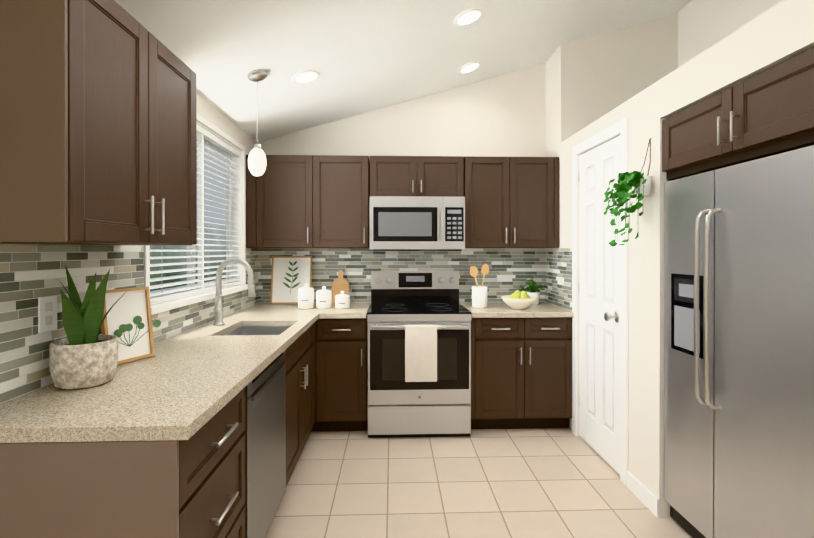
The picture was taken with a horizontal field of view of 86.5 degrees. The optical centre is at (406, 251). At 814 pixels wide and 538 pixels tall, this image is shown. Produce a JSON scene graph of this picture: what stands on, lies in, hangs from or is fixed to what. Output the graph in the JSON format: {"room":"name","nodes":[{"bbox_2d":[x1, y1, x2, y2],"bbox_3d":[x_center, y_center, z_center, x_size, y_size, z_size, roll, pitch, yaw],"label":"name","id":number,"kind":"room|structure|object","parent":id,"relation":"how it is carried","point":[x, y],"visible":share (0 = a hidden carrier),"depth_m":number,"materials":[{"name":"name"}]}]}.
{"room":"kitchen","nodes":[
{"label":"kitchen","id":0,"kind":"room"},
{"bbox_2d":[0,93,256,305],"bbox_3d":[-1.248,-0.233,0.357,0.120,3.200,7.070,0,0,-2],"label":"wall","id":1,"kind":"structure","parent":0,"point":[208,112],"depth_m":3.01,"materials":[{"name":"paint"}]},
{"bbox_2d":[0,0,196,245],"bbox_3d":[-1.042,-0.399,1.490,0.362,0.745,0.757,0,0,-2],"label":"upper cabinet","id":2,"kind":"object","parent":1,"relation":"attached to","point":[98,138],"visible":1,"depth_m":1.23,"materials":[{"name":"brown wood"}]},
{"bbox_2d":[0,244,259,403],"bbox_3d":[-1.254,0.212,2.449,0.008,0.477,2.649,0,0,-2],"label":"tile backsplash","id":3,"kind":"structure","parent":1,"relation":"attached to","point":[30,274],"depth_m":1.47,"materials":[{"name":"tile"}]},
{"bbox_2d":[38,295,56,332],"bbox_3d":[-1.214,0.210,1.462,0.006,0.118,0.075,0,0,-2],"label":"electrical outlet plate","id":4,"kind":"object","parent":3,"relation":"attached to","point":[47,313],"visible":1,"depth_m":1.46,"materials":[{"name":"white plastic"}]},
{"bbox_2d":[143,113,247,314],"bbox_3d":[-1.305,-0.265,2.731,0.163,1.120,1.410,0,0,-2],"label":"window","id":5,"kind":"structure","parent":1,"relation":"in","point":[171,305],"depth_m":3.33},
{"bbox_2d":[150,124,239,301],"bbox_3d":[-1.303,-0.265,2.731,0.050,1.023,1.288,0,0,-2],"label":"window blinds","id":6,"kind":"object","parent":5,"relation":"attached to","point":[203,134],"visible":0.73,"depth_m":2.72,"materials":[{"name":"white plastic"}]},
{"bbox_2d":[258,63,545,158],"bbox_3d":[-0.036,-0.593,3.874,2.780,3.900,0.120,0,0,-2],"label":"wall","id":7,"kind":"structure","parent":0,"point":[504,115],"depth_m":3.83,"materials":[{"name":"paint"}]},
{"bbox_2d":[246,155,369,247],"bbox_3d":[-0.803,-0.405,3.604,0.982,0.745,0.362,0,0,-2],"label":"upper cabinet","id":8,"kind":"object","parent":7,"relation":"attached to","point":[307,201],"visible":0.94,"depth_m":3.46,"materials":[{"name":"brown wood"}]},
{"bbox_2d":[260,248,543,302],"bbox_3d":[-0.019,0.208,3.812,2.509,0.477,0.008,0,0,-2],"label":"tile backsplash","id":9,"kind":"structure","parent":7,"relation":"attached to","point":[509,268],"depth_m":3.81,"materials":[{"name":"tile"}]},
{"bbox_2d":[370,156,463,196],"bbox_3d":[0.075,-0.610,3.633,0.762,0.335,0.362,0,0,-2],"label":"upper cabinet","id":10,"kind":"object","parent":7,"relation":"attached to","point":[439,176],"visible":0.94,"depth_m":3.49,"materials":[{"name":"brown wood"}]},
{"bbox_2d":[369,196,464,250],"bbox_3d":[0.077,-0.223,3.588,0.756,0.430,0.436,0,0,-2],"label":"microwave","id":11,"kind":"object","parent":10,"relation":"attached to","point":[415,223],"visible":1,"depth_m":3.42,"materials":[{"name":"silver metal"}]},
{"bbox_2d":[464,156,558,247],"bbox_3d":[0.850,-0.405,3.660,0.775,0.745,0.362,0,0,-2],"label":"upper cabinet","id":12,"kind":"object","parent":7,"relation":"attached to","point":[511,202],"visible":1,"depth_m":3.52,"materials":[{"name":"brown wood"}]},
{"bbox_2d":[115,0,691,141],"bbox_3d":[0.568,-1.508,0.354,3.750,1.194,7.190,0,0,-2],"label":"ceiling","id":13,"kind":"structure","parent":0,"point":[362,56],"depth_m":2.74,"materials":[{"name":"paint"}]},
{"bbox_2d":[247,70,267,175],"bbox_3d":[-0.891,-0.761,2.579,0.116,0.620,0.120,0,0,-2],"label":"pendant lamp","id":14,"kind":"object","parent":13,"relation":"hanging from","point":[257,161],"visible":1,"depth_m":2.55,"materials":[{"name":"white glass"}]},
{"bbox_2d":[292,70,318,83],"bbox_3d":[-0.650,-1.124,2.785,0.176,0.008,0.176,-16,1,-2],"label":"recessed light","id":15,"kind":"object","parent":13,"relation":"in","point":[306,76],"visible":1,"depth_m":2.78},
{"bbox_2d":[454,8,482,26],"bbox_3d":[0.373,-1.415,2.613,0.176,0.008,0.176,-16,1,-2],"label":"recessed light","id":16,"kind":"object","parent":13,"relation":"in","point":[468,17],"visible":1,"depth_m":2.61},
{"bbox_2d":[459,62,480,73],"bbox_3d":[0.499,-1.461,3.437,0.176,0.008,0.176,-16,1,-2],"label":"recessed light","id":17,"kind":"object","parent":13,"relation":"in","point":[470,67],"visible":0.98,"depth_m":3.43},
{"bbox_2d":[265,428,692,537],"bbox_3d":[0.083,1.397,0.356,6.400,0.060,7.170,0,0,-2],"label":"floor","id":18,"kind":"structure","parent":0,"point":[530,483],"depth_m":2.46,"materials":[{"name":"tile"}]},
{"bbox_2d":[0,385,247,537],"bbox_3d":[-0.916,0.930,1.391,0.607,0.868,0.532,0,0,-2],"label":"base cabinet","id":19,"kind":"object","parent":18,"relation":"on","point":[226,470],"depth_m":1.13,"materials":[{"name":"brown wood"}]},
{"bbox_2d":[0,303,323,442],"bbox_3d":[-0.936,0.565,2.452,0.638,0.229,2.662,0,0,-2],"label":"countertop","id":20,"kind":"structure","parent":19,"relation":"on","point":[188,385],"depth_m":1.43,"materials":[{"name":"stone"}]},
{"bbox_2d":[49,266,123,389],"bbox_3d":[-1.104,0.249,1.487,0.212,0.407,0.193,0,0,-2],"label":"snake plant","id":21,"kind":"object","parent":20,"relation":"on","point":[83,354],"visible":1,"depth_m":1.45,"materials":[{"name":"green plant"}]},
{"bbox_2d":[101,287,160,363],"bbox_3d":[-1.148,0.302,1.810,0.020,0.300,0.257,-7,-3,22],"label":"print","id":22,"kind":"object","parent":20,"relation":"on","point":[127,321],"visible":0.92,"depth_m":1.80,"materials":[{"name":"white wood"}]},
{"bbox_2d":[213,258,255,325],"bbox_3d":[-1.065,0.243,2.647,0.259,0.413,0.117,0,0,-2],"label":"faucet","id":23,"kind":"object","parent":20,"relation":"on","point":[218,311],"visible":1,"depth_m":2.65,"materials":[{"name":"silver metal"}]},
{"bbox_2d":[270,256,311,303],"bbox_3d":[-0.997,0.242,3.732,0.340,0.410,0.020,0,-8,-2],"label":"print","id":24,"kind":"object","parent":20,"relation":"on","point":[291,276],"visible":0.98,"depth_m":3.73,"materials":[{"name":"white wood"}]},
{"bbox_2d":[298,284,313,308],"bbox_3d":[-0.802,0.350,3.440,0.128,0.195,0.129,0,0,-2],"label":"canister","id":25,"kind":"object","parent":20,"relation":"on","point":[306,297],"visible":1,"depth_m":3.39,"materials":[{"name":"white ceramic"}]},
{"bbox_2d":[316,286,331,308],"bbox_3d":[-0.662,0.361,3.445,0.124,0.173,0.125,0,0,-2],"label":"canister","id":26,"kind":"object","parent":20,"relation":"on","point":[323,298],"visible":1,"depth_m":3.39,"materials":[{"name":"white ceramic"}]},
{"bbox_2d":[248,344,291,537],"bbox_3d":[-0.934,0.929,1.991,0.612,0.866,0.664,0,0,-2],"label":"dishwasher","id":27,"kind":"object","parent":18,"relation":"on","point":[270,392],"depth_m":1.96,"materials":[{"name":"silver metal"}]},
{"bbox_2d":[311,318,367,431],"bbox_3d":[-0.798,0.924,3.467,0.983,0.869,0.644,0,0,-2],"label":"base cabinet","id":28,"kind":"object","parent":18,"relation":"on","point":[341,379],"visible":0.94,"depth_m":3.20,"materials":[{"name":"brown wood"}]},
{"bbox_2d":[320,303,370,318],"bbox_3d":[-0.469,0.468,3.473,0.322,0.039,0.652,0,0,-2],"label":"countertop","id":29,"kind":"structure","parent":28,"relation":"on","point":[356,310],"depth_m":3.20,"materials":[{"name":"stone"}]},
{"bbox_2d":[331,270,348,303],"bbox_3d":[-0.577,0.303,3.749,0.150,0.288,0.016,0,-9,-2],"label":"cutting board","id":30,"kind":"object","parent":29,"relation":"on","point":[339,284],"visible":0.67,"depth_m":3.74,"materials":[{"name":"brown wood"}]},
{"bbox_2d":[335,291,349,308],"bbox_3d":[-0.514,0.379,3.450,0.120,0.137,0.121,0,0,-2],"label":"canister","id":31,"kind":"object","parent":29,"relation":"on","point":[342,300],"visible":1,"depth_m":3.40,"materials":[{"name":"white ceramic"}]},
{"bbox_2d":[367,271,470,437],"bbox_3d":[0.082,0.763,3.432,0.760,1.190,0.754,0,0,-2],"label":"range","id":32,"kind":"object","parent":18,"relation":"on","point":[418,353],"visible":1,"depth_m":3.14,"materials":[{"name":"silver metal"}]},
{"bbox_2d":[471,317,571,428],"bbox_3d":[0.855,0.923,3.523,0.776,0.869,0.644,0,0,-2],"label":"base cabinet","id":33,"kind":"object","parent":18,"relation":"on","point":[521,373],"visible":0.92,"depth_m":3.24,"materials":[{"name":"brown wood"}]},
{"bbox_2d":[459,302,573,317],"bbox_3d":[0.855,0.467,3.526,0.776,0.039,0.637,0,0,-2],"label":"countertop","id":34,"kind":"structure","parent":33,"relation":"on","point":[493,309],"depth_m":3.25,"materials":[{"name":"stone"}]},
{"bbox_2d":[470,264,488,307],"bbox_3d":[0.591,0.273,3.507,0.157,0.347,0.124,0,0,-2],"label":"utensil crock","id":35,"kind":"object","parent":34,"relation":"on","point":[479,296],"visible":1,"depth_m":3.47,"materials":[{"name":"white ceramic"}]},
{"bbox_2d":[501,288,536,309],"bbox_3d":[0.881,0.362,3.397,0.276,0.170,0.276,0,0,-2],"label":"fruit bowl","id":36,"kind":"object","parent":34,"relation":"on","point":[519,300],"visible":1,"depth_m":3.32,"materials":[{"name":"beige ceramic"}]},
{"bbox_2d":[519,278,544,304],"bbox_3d":[1.062,0.334,3.685,0.257,0.225,0.236,0,0,-2],"label":"herb pot","id":37,"kind":"object","parent":34,"relation":"on","point":[533,291],"visible":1,"depth_m":3.65,"materials":[{"name":"white ceramic"}]},
{"bbox_2d":[664,145,813,537],"bbox_3d":[1.631,0.494,1.814,0.748,1.707,0.800,0,0,-2],"label":"fridge","id":38,"kind":"object","parent":18,"relation":"on","point":[739,362],"visible":1,"depth_m":1.72,"materials":[{"name":"silver metal"}]},
{"bbox_2d":[575,12,677,133],"bbox_3d":[1.846,-1.673,3.699,0.970,1.740,0.350,0,0,-2],"label":"wall","id":39,"kind":"structure","parent":0,"point":[615,68],"depth_m":3.52,"materials":[{"name":"paint"}]},
{"bbox_2d":[546,0,813,517],"bbox_3d":[1.413,-0.583,0.386,0.120,3.900,6.950,0,0,-2],"label":"wall","id":40,"kind":"structure","parent":0,"point":[781,32],"depth_m":2.28,"materials":[{"name":"paint"}]},
{"bbox_2d":[544,248,571,310],"bbox_3d":[1.242,0.208,3.534,0.008,0.477,0.630,0,0,-2],"label":"tile backsplash","id":41,"kind":"structure","parent":40,"relation":"attached to","point":[557,261],"depth_m":3.53,"materials":[{"name":"tile"}]},
{"bbox_2d":[579,136,619,474],"bbox_3d":[1.254,0.322,2.876,0.110,2.052,0.606,0,0,-2],"label":"pantry door","id":42,"kind":"structure","parent":40,"relation":"in","point":[599,340],"depth_m":2.86,"materials":[{"name":"white wood"}]},
{"bbox_2d":[572,117,628,486],"bbox_3d":[1.260,0.290,2.874,0.016,2.140,0.750,0,0,-2],"label":"door frame","id":43,"kind":"structure","parent":40,"relation":"attached to","point":[621,127],"depth_m":2.56,"materials":[{"name":"white wood"}]},
{"bbox_2d":[603,137,651,245],"bbox_3d":[1.159,-0.316,2.289,0.257,0.574,0.285,0,0,-2],"label":"hanging planter","id":44,"kind":"object","parent":40,"relation":"hanging from","point":[639,182],"visible":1,"depth_m":2.25,"materials":[{"name":"white ceramic"}]},
{"bbox_2d":[627,471,658,517],"bbox_3d":[1.280,1.314,2.358,0.012,0.095,0.288,0,0,-2],"label":"baseboard","id":45,"kind":"structure","parent":40,"relation":"attached to","point":[643,494],"depth_m":2.33,"materials":[{"name":"white wood"}]},
{"bbox_2d":[662,47,813,179],"bbox_3d":[1.603,-0.518,1.758,0.647,0.309,0.916,0,0,-2],"label":"upper cabinet","id":46,"kind":"object","parent":40,"relation":"attached to","point":[768,112],"visible":1,"depth_m":1.69,"materials":[{"name":"brown wood"}]},
{"bbox_2d":[678,0,783,67],"bbox_3d":[2.388,-1.663,0.240,0.120,1.740,6.600,0,0,-2],"label":"wall","id":47,"kind":"structure","parent":0,"point":[704,25],"depth_m":3.18,"materials":[{"name":"paint"}]},
{"label":"outside","id":48,"kind":"structure","parent":0,"visible":0},
{"bbox_2d":[150,144,225,290],"bbox_3d":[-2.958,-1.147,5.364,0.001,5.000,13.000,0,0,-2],"label":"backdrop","id":49,"kind":"structure","parent":48,"point":[217,210],"depth_m":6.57,"materials":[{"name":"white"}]}
]}

